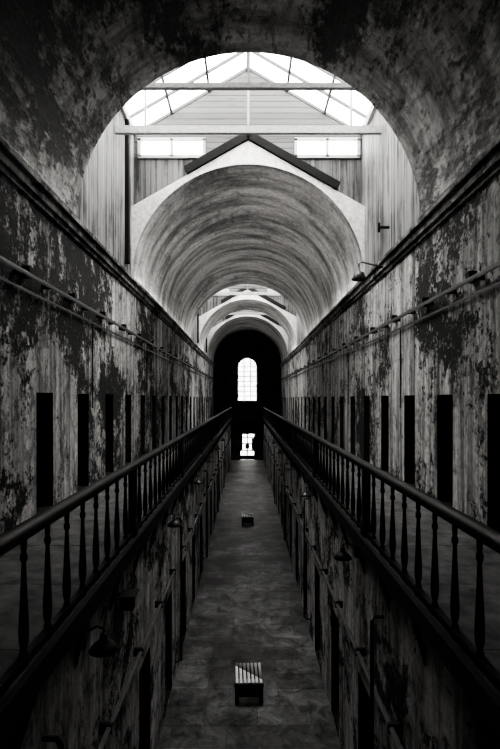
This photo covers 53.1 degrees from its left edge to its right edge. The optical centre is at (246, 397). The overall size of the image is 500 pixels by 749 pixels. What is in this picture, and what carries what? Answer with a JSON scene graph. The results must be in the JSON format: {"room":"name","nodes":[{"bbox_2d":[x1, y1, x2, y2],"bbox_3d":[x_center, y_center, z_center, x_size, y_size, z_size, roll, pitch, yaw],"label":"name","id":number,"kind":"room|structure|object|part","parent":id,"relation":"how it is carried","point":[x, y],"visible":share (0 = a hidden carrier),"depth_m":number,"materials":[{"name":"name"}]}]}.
{"room":"prison interior","nodes":[
{"label":"prison interior","id":0,"kind":"room"},
{"bbox_2d":[0,173,213,533],"bbox_3d":[-3.270,-0.705,20.500,0.400,4.830,51.000,0,0,0],"label":"wall","id":1,"kind":"structure","parent":0,"point":[46,349],"depth_m":8.60,"materials":[{"name":"paint"}]},
{"bbox_2d":[0,255,214,407],"bbox_3d":[-2.994,-0.800,20.350,0.153,2.000,50.700,0,0,0],"label":"conduit pipe","id":2,"kind":"object","parent":1,"relation":"attached to","point":[26,272],"visible":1,"depth_m":9.19,"materials":[{"name":"metal"}]},
{"bbox_2d":[0,136,214,366],"bbox_3d":[-2.990,-2.945,20.500,0.160,0.290,51.000,0,0,0],"label":"crown molding","id":3,"kind":"structure","parent":1,"relation":"attached to","point":[13,168],"depth_m":8.41,"materials":[{"name":"metal"}]},
{"bbox_2d":[0,134,79,219],"bbox_3d":[-2.980,-3.115,7.150,0.090,0.050,3.240,0,0,0],"label":"trough","id":4,"kind":"object","parent":3,"relation":"on","point":[0,134],"visible":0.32,"depth_m":7.02,"materials":[{"name":"metal"}]},
{"bbox_2d":[0,423,230,748],"bbox_3d":[-1.620,3.750,20.500,0.300,3.900,51.000,0,0,0],"label":"wall","id":5,"kind":"structure","parent":0,"point":[72,704],"depth_m":6.77,"materials":[{"name":"paint"}]},
{"bbox_2d":[78,625,118,657],"bbox_3d":[-1.317,2.120,4.400,0.375,0.240,0.260,0,0,0],"label":"gooseneck lamp","id":6,"kind":"object","parent":5,"relation":"attached to","point":[104,647],"visible":0.95,"depth_m":4.35,"materials":[{"name":"metal"}]},
{"bbox_2d":[0,417,231,748],"bbox_3d":[-2.200,2.005,20.500,1.740,0.601,51.000,0,0,0],"label":"walkway","id":7,"kind":"object","parent":5,"relation":"attached to","point":[17,700],"visible":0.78,"depth_m":4.66,"materials":[{"name":"metal"}]},
{"bbox_2d":[0,407,231,693],"bbox_3d":[-1.420,1.255,19.650,0.120,0.910,49.300,0,0,0],"label":"balustrade","id":8,"kind":"object","parent":7,"relation":"on","point":[205,432],"visible":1,"depth_m":4.68,"materials":[{"name":"metal"}]},
{"bbox_2d":[116,589,138,610],"bbox_3d":[-1.350,2.263,5.600,0.240,0.155,0.240,0,0,0],"label":"floodlight","id":9,"kind":"object","parent":5,"relation":"attached to","point":[129,597],"visible":0.93,"depth_m":5.50,"materials":[{"name":"metal"}]},
{"bbox_2d":[42,431,231,748],"bbox_3d":[-1.398,3.924,20.300,0.160,2.992,50.600,0,0,0],"label":"pipe","id":10,"kind":"object","parent":5,"relation":"attached to","point":[105,728],"visible":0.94,"depth_m":7.99,"materials":[{"name":"metal"}]},
{"bbox_2d":[162,513,181,526],"bbox_3d":[-1.317,2.120,8.700,0.375,0.240,0.260,0,0,0],"label":"gooseneck lamp","id":11,"kind":"object","parent":5,"relation":"attached to","point":[174,523],"visible":0.98,"depth_m":8.65,"materials":[{"name":"metal"}]},
{"bbox_2d":[190,475,202,483],"bbox_3d":[-1.317,2.120,13.000,0.375,0.240,0.260,0,0,0],"label":"gooseneck lamp","id":12,"kind":"object","parent":5,"relation":"attached to","point":[198,481],"visible":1,"depth_m":12.96,"materials":[{"name":"metal"}]},
{"bbox_2d":[204,456,213,462],"bbox_3d":[-1.317,2.120,17.300,0.375,0.240,0.260,0,0,0],"label":"gooseneck lamp","id":13,"kind":"object","parent":5,"relation":"attached to","point":[210,460],"visible":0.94,"depth_m":17.26,"materials":[{"name":"metal"}]},
{"bbox_2d":[214,330,280,459],"bbox_3d":[0.030,-0.350,46.175,7.200,12.100,0.350,0,0,0],"label":"wall","id":14,"kind":"structure","parent":0,"point":[237,346],"depth_m":46.00,"materials":[{"name":"paint"}]},
{"bbox_2d":[238,357,256,400],"bbox_3d":[0.030,-1.725,46.220,1.800,4.050,0.090,0,0,0],"label":"window","id":15,"kind":"structure","parent":14,"relation":"in","point":[247,367],"depth_m":46.23,"materials":[{"name":"glass"}]},
{"bbox_2d":[240,433,254,459],"bbox_3d":[0.030,4.475,46.225,1.440,2.450,0.090,0,0,0],"label":"door","id":16,"kind":"structure","parent":14,"relation":"in","point":[247,440],"depth_m":46.22,"materials":[{"name":"paint"}]},
{"bbox_2d":[207,316,287,361],"bbox_3d":[0.030,-4.670,42.000,6.200,3.100,8.000,0,0,0],"label":"ceiling","id":17,"kind":"structure","parent":0,"point":[243,323],"depth_m":41.41,"materials":[{"name":"paint"}]},
{"bbox_2d":[204,289,290,354],"bbox_3d":[0.030,-6.070,36.800,6.260,5.900,3.045,0,0,0],"label":"lantern","id":18,"kind":"object","parent":17,"relation":"attached to","point":[240,313],"visible":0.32,"depth_m":38.00,"materials":[{"name":"white paint"}]},
{"bbox_2d":[198,299,296,350],"bbox_3d":[0.030,-4.670,33.400,6.200,3.100,3.800,0,0,0],"label":"ceiling","id":19,"kind":"structure","parent":0,"point":[245,304],"depth_m":33.24,"materials":[{"name":"paint"}]},
{"bbox_2d":[132,164,363,337],"bbox_3d":[0.030,-4.670,20.300,6.200,3.100,14.000,0,0,0],"label":"ceiling","id":20,"kind":"structure","parent":0,"point":[270,227],"depth_m":16.91,"materials":[{"name":"paint"}]},
{"bbox_2d":[191,284,303,344],"bbox_3d":[0.030,-6.070,29.550,6.260,5.900,4.545,0,0,0],"label":"lantern","id":21,"kind":"object","parent":20,"relation":"attached to","point":[243,291],"visible":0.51,"depth_m":31.50,"materials":[{"name":"white paint"}]},
{"bbox_2d":[157,459,340,748],"bbox_3d":[0.030,5.800,20.750,4.200,0.200,51.500,0,0,0],"label":"floor","id":22,"kind":"structure","parent":0,"point":[248,607],"depth_m":11.51,"materials":[{"name":"concrete"}]},
{"bbox_2d":[242,513,253,525],"bbox_3d":[0.030,5.490,22.600,0.540,0.420,0.700,0,0,0],"label":"slatted bench","id":23,"kind":"object","parent":22,"relation":"on","point":[246,518],"visible":1,"depth_m":22.28,"materials":[{"name":"paint"}]},
{"bbox_2d":[235,663,263,704],"bbox_3d":[0.030,5.490,9.620,0.540,0.420,0.700,0,0,-2],"label":"slatted bench","id":24,"kind":"object","parent":22,"relation":"on","point":[254,689],"visible":1,"depth_m":9.31,"materials":[{"name":"paint"}]},
{"bbox_2d":[0,0,499,215],"bbox_3d":[0.030,-4.670,2.000,6.200,3.100,14.000,0,0,0],"label":"ceiling","id":25,"kind":"structure","parent":0,"point":[430,68],"depth_m":7.60,"materials":[{"name":"paint"}]},
{"bbox_2d":[77,52,420,274],"bbox_3d":[0.030,-6.070,11.300,6.260,5.900,4.645,0,0,0],"label":"lantern","id":26,"kind":"object","parent":25,"relation":"attached to","point":[247,117],"depth_m":12.99,"materials":[{"name":"white paint"}]},
{"bbox_3d":[3.002,-3.750,11.000,0.255,0.200,0.050,0,0,0],"label":"iron bracket","id":27,"kind":"part","parent":26,"relation":"part of","materials":[{"name":"black metal"}]},
{"bbox_2d":[264,424,499,748],"bbox_3d":[1.680,3.750,20.500,0.300,3.900,51.000,0,0,0],"label":"wall","id":28,"kind":"structure","parent":0,"point":[432,710],"depth_m":6.88,"materials":[{"name":"paint"}]},
{"bbox_2d":[285,462,296,468],"bbox_3d":[1.357,2.080,15.400,0.375,0.240,0.260,0,0,0],"label":"gooseneck lamp","id":29,"kind":"object","parent":28,"relation":"attached to","point":[288,466],"visible":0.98,"depth_m":15.36,"materials":[{"name":"metal"}]},
{"bbox_2d":[300,486,314,496],"bbox_3d":[1.357,2.080,11.100,0.375,0.240,0.260,0,0,0],"label":"gooseneck lamp","id":30,"kind":"object","parent":28,"relation":"attached to","point":[305,493],"visible":0.88,"depth_m":11.05,"materials":[{"name":"metal"}]},
{"bbox_2d":[263,429,402,748],"bbox_3d":[1.458,3.924,20.300,0.160,2.992,50.600,0,0,0],"label":"pipe","id":31,"kind":"object","parent":28,"relation":"attached to","point":[393,728],"visible":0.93,"depth_m":6.46,"materials":[{"name":"metal"}]},
{"bbox_2d":[333,542,358,560],"bbox_3d":[1.357,2.080,6.800,0.375,0.240,0.260,0,0,0],"label":"gooseneck lamp","id":32,"kind":"object","parent":28,"relation":"attached to","point":[342,555],"visible":0.95,"depth_m":6.76,"materials":[{"name":"metal"}]},
{"bbox_2d":[368,719,369,733],"bbox_3d":[1.708,4.725,6.500,0.133,1.900,0.730,0,0,0],"label":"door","id":33,"kind":"structure","parent":28,"relation":"in","point":[368,719],"depth_m":6.76,"materials":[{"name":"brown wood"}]},
{"bbox_2d":[262,417,499,748],"bbox_3d":[2.260,2.005,20.500,1.740,0.601,51.000,0,0,0],"label":"walkway","id":34,"kind":"object","parent":28,"relation":"attached to","point":[482,693],"visible":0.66,"depth_m":4.82,"materials":[{"name":"metal"}]},
{"bbox_2d":[263,407,499,687],"bbox_3d":[1.480,1.255,19.650,0.120,0.910,49.300,0,0,0],"label":"balustrade","id":35,"kind":"object","parent":34,"relation":"on","point":[484,534],"visible":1,"depth_m":4.68,"materials":[{"name":"metal"}]},
{"bbox_2d":[281,172,499,531],"bbox_3d":[3.330,-0.705,20.500,0.400,4.830,51.000,0,0,0],"label":"wall","id":36,"kind":"structure","parent":0,"point":[450,357],"depth_m":8.77,"materials":[{"name":"paint"}]},
{"bbox_2d":[351,261,385,281],"bbox_3d":[2.728,-2.854,11.200,0.775,0.421,0.340,0,0,0],"label":"gooseneck lamp","id":37,"kind":"object","parent":36,"relation":"attached to","point":[358,276],"visible":1,"depth_m":11.18,"materials":[{"name":"metal"}]},
{"bbox_2d":[279,135,499,367],"bbox_3d":[3.050,-2.945,20.500,0.160,0.290,51.000,0,0,0],"label":"crown molding","id":38,"kind":"structure","parent":36,"relation":"attached to","point":[486,166],"depth_m":8.35,"materials":[{"name":"metal"}]},
{"bbox_2d":[418,133,499,219],"bbox_3d":[3.040,-3.115,7.150,0.090,0.050,3.240,0,0,0],"label":"trough","id":39,"kind":"object","parent":38,"relation":"on","point":[499,133],"visible":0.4,"depth_m":6.92,"materials":[{"name":"metal"}]},
{"bbox_2d":[280,261,499,407],"bbox_3d":[3.054,-0.765,20.350,0.153,1.930,50.700,0,0,0],"label":"conduit pipe","id":40,"kind":"object","parent":36,"relation":"attached to","point":[471,277],"visible":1,"depth_m":9.24,"materials":[{"name":"metal"}]}
]}

